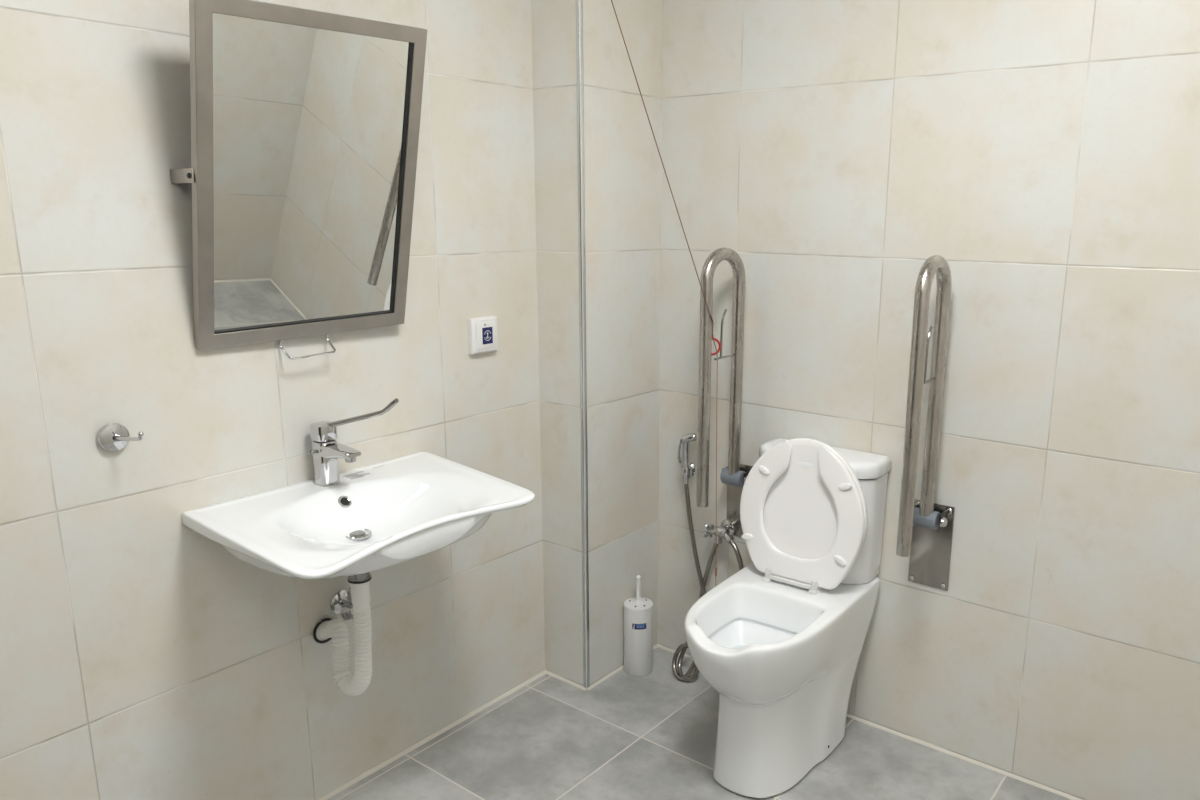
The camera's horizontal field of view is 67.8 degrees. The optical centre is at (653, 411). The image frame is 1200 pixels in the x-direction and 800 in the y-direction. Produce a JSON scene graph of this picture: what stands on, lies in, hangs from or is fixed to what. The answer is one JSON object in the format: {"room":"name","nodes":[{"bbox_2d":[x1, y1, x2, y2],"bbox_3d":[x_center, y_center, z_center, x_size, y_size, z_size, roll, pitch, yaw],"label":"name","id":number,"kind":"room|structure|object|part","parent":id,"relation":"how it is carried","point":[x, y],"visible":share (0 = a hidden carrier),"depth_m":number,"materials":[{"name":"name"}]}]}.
{"room":"public restroom","nodes":[
{"label":"public restroom","id":0,"kind":"room"},
{"bbox_2d":[0,0,545,799],"bbox_3d":[-1.060,-0.194,1.815,0.120,2.520,3.190,10,16,36],"label":"wall","id":1,"kind":"structure","parent":0,"point":[141,658],"depth_m":1.93,"materials":[{"name":"beige tile"}]},
{"bbox_2d":[97,423,143,451],"bbox_3d":[-1.032,0.056,1.732,0.092,0.057,0.057,10,16,36],"label":"robe hook","id":2,"kind":"object","parent":1,"relation":"attached to","point":[112,437],"visible":1,"depth_m":1.74,"materials":[{"name":"silver metal"}]},
{"bbox_2d":[170,0,426,359],"bbox_3d":[-0.733,-0.471,1.927,0.206,0.726,0.526,10,16,36],"label":"mirror","id":3,"kind":"object","parent":1,"relation":"attached to","point":[305,123],"visible":1,"depth_m":1.89,"materials":[{"name":"metal"}]},
{"bbox_3d":[-0.790,-0.152,2.041,0.041,0.052,0.121,11,16,38],"label":"tilt handle","id":4,"kind":"part","parent":3,"relation":"part of","materials":[{"name":"silver metal"}]},
{"bbox_3d":[-0.733,-0.492,1.922,0.159,0.626,0.462,11,16,38],"label":"glass","id":5,"kind":"part","parent":3,"relation":"part of","materials":[{"name":"white mirror"}]},
{"bbox_2d":[330,587,353,619],"bbox_3d":[-0.740,0.455,2.197,0.096,0.092,0.069,10,16,36],"label":"valve","id":6,"kind":"object","parent":1,"relation":"attached to","point":[341,602],"visible":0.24,"depth_m":2.17,"materials":[{"name":"silver metal"}]},
{"bbox_3d":[-0.746,0.491,2.193,0.040,0.040,0.036,4,13,16],"label":"handle","id":7,"kind":"part","parent":6,"relation":"part of","materials":[{"name":"silver metal"}]},
{"bbox_2d":[181,451,534,579],"bbox_3d":[-0.618,0.246,2.002,0.486,0.108,0.651,10,16,36],"label":"basin","id":8,"kind":"object","parent":1,"relation":"attached to","point":[380,515],"visible":0.99,"depth_m":1.98,"materials":[{"name":"white ceramic"}]},
{"bbox_2d":[313,572,371,695],"bbox_3d":[-0.739,0.474,2.115,0.232,0.390,0.072,12,17,42],"label":"trap","id":9,"kind":"object","parent":8,"relation":"hanging from","point":[326,629],"visible":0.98,"depth_m":2.07,"materials":[{"name":"white plastic"}]},
{"bbox_2d":[348,577,371,583],"bbox_3d":[-0.672,0.382,2.038,0.052,0.006,0.052,10,16,36],"label":"washer","id":10,"kind":"object","parent":9,"relation":"in","point":[352,580],"depth_m":2.02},
{"bbox_2d":[310,398,398,486],"bbox_3d":[-0.698,0.076,2.048,0.216,0.214,0.089,4,13,15],"label":"mixer tap","id":11,"kind":"object","parent":8,"relation":"on","point":[326,451],"visible":1,"depth_m":2.06,"materials":[{"name":"silver metal"}]},
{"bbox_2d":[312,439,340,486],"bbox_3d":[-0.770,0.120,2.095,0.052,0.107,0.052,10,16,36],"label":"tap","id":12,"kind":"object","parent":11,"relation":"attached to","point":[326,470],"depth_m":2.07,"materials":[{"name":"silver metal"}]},
{"bbox_3d":[-0.719,0.096,2.050,0.107,0.036,0.046,10,16,36],"label":"spout","id":13,"kind":"part","parent":11,"relation":"part of","materials":[{"name":"silver metal"}]},
{"bbox_3d":[-0.672,0.006,2.053,0.178,0.079,0.020,3,13,9],"label":"lever","id":14,"kind":"part","parent":11,"relation":"part of","materials":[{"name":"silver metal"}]},
{"bbox_2d":[317,670,545,799],"bbox_3d":[-1.130,1.071,1.910,0.009,0.009,2.580,10,16,36],"label":"baseboard","id":15,"kind":"structure","parent":1,"relation":"attached to","point":[432,736],"depth_m":2.53,"materials":[{"name":"beige tile"}]},
{"bbox_2d":[468,316,497,353],"bbox_3d":[-0.472,-0.213,2.482,0.026,0.098,0.094,10,16,36],"label":"panel","id":16,"kind":"object","parent":1,"relation":"attached to","point":[482,331],"visible":1,"depth_m":2.46,"materials":[{"name":"white plastic"}]},
{"bbox_2d":[531,0,662,687],"bbox_3d":[-0.161,-0.394,2.730,0.179,2.520,0.370,10,16,36],"label":"wall","id":17,"kind":"structure","parent":0,"point":[623,164],"depth_m":2.67,"materials":[{"name":"beige tile"}]},
{"bbox_2d":[546,671,586,690],"bbox_3d":[-0.283,0.864,2.860,0.179,0.007,0.007,10,16,36],"label":"baseboard","id":18,"kind":"structure","parent":17,"relation":"attached to","point":[547,672],"depth_m":2.86,"materials":[{"name":"beige tile"}]},
{"bbox_2d":[576,0,589,687],"bbox_3d":[-0.202,-0.352,2.539,0.014,2.520,0.014,10,16,36],"label":"trim","id":19,"kind":"structure","parent":17,"relation":"attached to","point":[582,336],"depth_m":2.56,"materials":[{"name":"metal"}]},
{"bbox_2d":[587,644,657,690],"bbox_3d":[-0.095,0.844,2.952,0.007,0.007,0.370,10,16,36],"label":"baseboard","id":20,"kind":"structure","parent":17,"relation":"attached to","point":[656,645],"depth_m":2.88,"materials":[{"name":"beige tile"}]},
{"bbox_2d":[327,647,1070,799],"bbox_3d":[-0.154,1.244,1.427,2.420,0.100,3.190,10,16,36],"label":"floor","id":21,"kind":"structure","parent":0,"point":[651,736],"depth_m":2.45,"materials":[{"name":"grey tile"}]},
{"bbox_2d":[624,575,652,675],"bbox_3d":[-0.049,0.689,2.904,0.097,0.332,0.097,10,16,36],"label":"toilet brush","id":22,"kind":"object","parent":21,"relation":"on","point":[638,610],"visible":1,"depth_m":2.88,"materials":[{"name":"white plastic"}]},
{"bbox_3d":[-0.048,0.622,2.889,0.097,0.016,0.097,10,16,36],"label":"lid","id":23,"kind":"part","parent":22,"relation":"part of","materials":[{"name":"white plastic"}]},
{"bbox_3d":[-0.048,0.571,2.877,0.023,0.090,0.023,10,16,36],"label":"handle","id":24,"kind":"part","parent":22,"relation":"part of","materials":[{"name":"white plastic"}]},
{"bbox_2d":[684,438,890,797],"bbox_3d":[0.329,0.530,2.374,0.366,0.880,0.631,9,15,34],"label":"toilet","id":25,"kind":"object","parent":21,"relation":"on","point":[780,640],"visible":1,"depth_m":2.38,"materials":[{"name":"white ceramic"}]},
{"bbox_3d":[0.324,0.724,2.417,0.354,0.482,0.630,9,15,34],"label":"bowl","id":26,"kind":"part","parent":25,"relation":"part of","materials":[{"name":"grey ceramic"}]},
{"bbox_3d":[0.375,0.466,2.437,0.122,0.011,0.012,9,15,34],"label":"hinge rod","id":27,"kind":"part","parent":25,"relation":"part of","materials":[{"name":"plastic"}]},
{"bbox_3d":[0.412,0.265,2.433,0.363,0.389,0.048,9,15,34],"label":"seat lid","id":28,"kind":"part","parent":25,"relation":"part of","materials":[{"name":"white plastic"}]},
{"bbox_3d":[0.461,0.133,2.478,0.358,0.045,0.172,9,15,34],"label":"tank lid","id":29,"kind":"part","parent":25,"relation":"part of","materials":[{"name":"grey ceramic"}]},
{"bbox_3d":[0.461,0.306,2.519,0.346,0.304,0.161,9,15,34],"label":"tank","id":30,"kind":"part","parent":25,"relation":"part of","materials":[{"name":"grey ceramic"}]},
{"bbox_2d":[657,0,1199,799],"bbox_3d":[0.784,-0.297,2.331,2.180,2.520,0.120,10,16,36],"label":"wall","id":31,"kind":"structure","parent":0,"point":[1048,151],"depth_m":2.26,"materials":[{"name":"beige tile"}]},
{"bbox_2d":[672,433,717,680],"bbox_3d":[0.107,0.462,2.853,0.128,0.796,0.189,-8,15,-34],"label":"bidet sprayer","id":32,"kind":"object","parent":31,"relation":"attached to","point":[687,470],"visible":0.8,"depth_m":2.84,"materials":[{"name":"silver metal"}]},
{"bbox_2d":[703,519,743,570],"bbox_3d":[0.262,0.474,2.770,0.221,0.240,0.094,10,16,36],"label":"valve","id":33,"kind":"object","parent":31,"relation":"attached to","point":[725,530],"visible":0.52,"depth_m":2.78,"materials":[{"name":"silver metal"}]},
{"bbox_3d":[0.180,0.376,2.793,0.037,0.048,0.048,10,16,36],"label":"cross handle","id":34,"kind":"part","parent":33,"relation":"part of","materials":[{"name":"silver metal"}]},
{"bbox_2d":[696,247,752,536],"bbox_3d":[0.215,-0.025,2.615,0.112,0.900,0.221,10,16,36],"label":"grab bar","id":35,"kind":"object","parent":31,"relation":"attached to","point":[735,475],"visible":0.85,"depth_m":2.58,"materials":[{"name":"silver metal"}]},
{"bbox_3d":[0.201,-0.224,2.550,0.007,0.138,0.028,10,16,36],"label":"retaining arm","id":36,"kind":"part","parent":35,"relation":"part of","materials":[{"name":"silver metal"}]},
{"bbox_3d":[0.278,0.279,2.772,0.112,0.238,0.005,10,16,36],"label":"wall plate","id":37,"kind":"part","parent":35,"relation":"part of","materials":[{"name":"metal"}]},
{"bbox_2d":[657,644,1081,799],"bbox_3d":[0.808,0.951,2.506,2.001,0.007,0.007,10,16,36],"label":"baseboard","id":38,"kind":"structure","parent":31,"relation":"attached to","point":[1054,791],"depth_m":2.48,"materials":[{"name":"beige tile"}]},
{"bbox_2d":[896,255,954,590],"bbox_3d":[0.692,0.058,2.263,0.112,0.900,0.221,10,16,36],"label":"grab bar","id":39,"kind":"object","parent":31,"relation":"attached to","point":[925,527],"visible":1,"depth_m":2.24,"materials":[{"name":"silver metal"}]},
{"bbox_3d":[0.678,-0.141,2.197,0.007,0.138,0.028,10,16,36],"label":"retaining arm","id":40,"kind":"part","parent":39,"relation":"part of","materials":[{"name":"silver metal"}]},
{"bbox_3d":[0.754,0.362,2.420,0.112,0.238,0.005,10,16,36],"label":"wall plate","id":41,"kind":"part","parent":39,"relation":"part of","materials":[{"name":"metal"}]},
{"bbox_3d":[-0.136,-1.312,0.849,2.420,0.100,3.190,10,16,36],"label":"ceiling","id":42,"kind":"structure","parent":0,"visible":0},
{"bbox_2d":[611,0,720,585],"bbox_3d":[-0.073,-0.489,2.380,0.567,2.180,0.105,-5,14,-22],"label":"pull cord","id":43,"kind":"object","parent":42,"relation":"hanging from","point":[713,338],"visible":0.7,"depth_m":2.44,"materials":[{"name":"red plastic"}]},
{"bbox_3d":[-0.042,-0.842,2.283,0.506,1.450,0.043,-4,14,-20],"label":"cord","id":44,"kind":"part","parent":43,"relation":"part of","materials":[{"name":"grey"}]},
{"bbox_3d":[0.186,0.201,2.622,0.015,0.731,0.006,10,16,36],"label":"hanging cord","id":45,"kind":"part","parent":43,"relation":"part of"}
]}

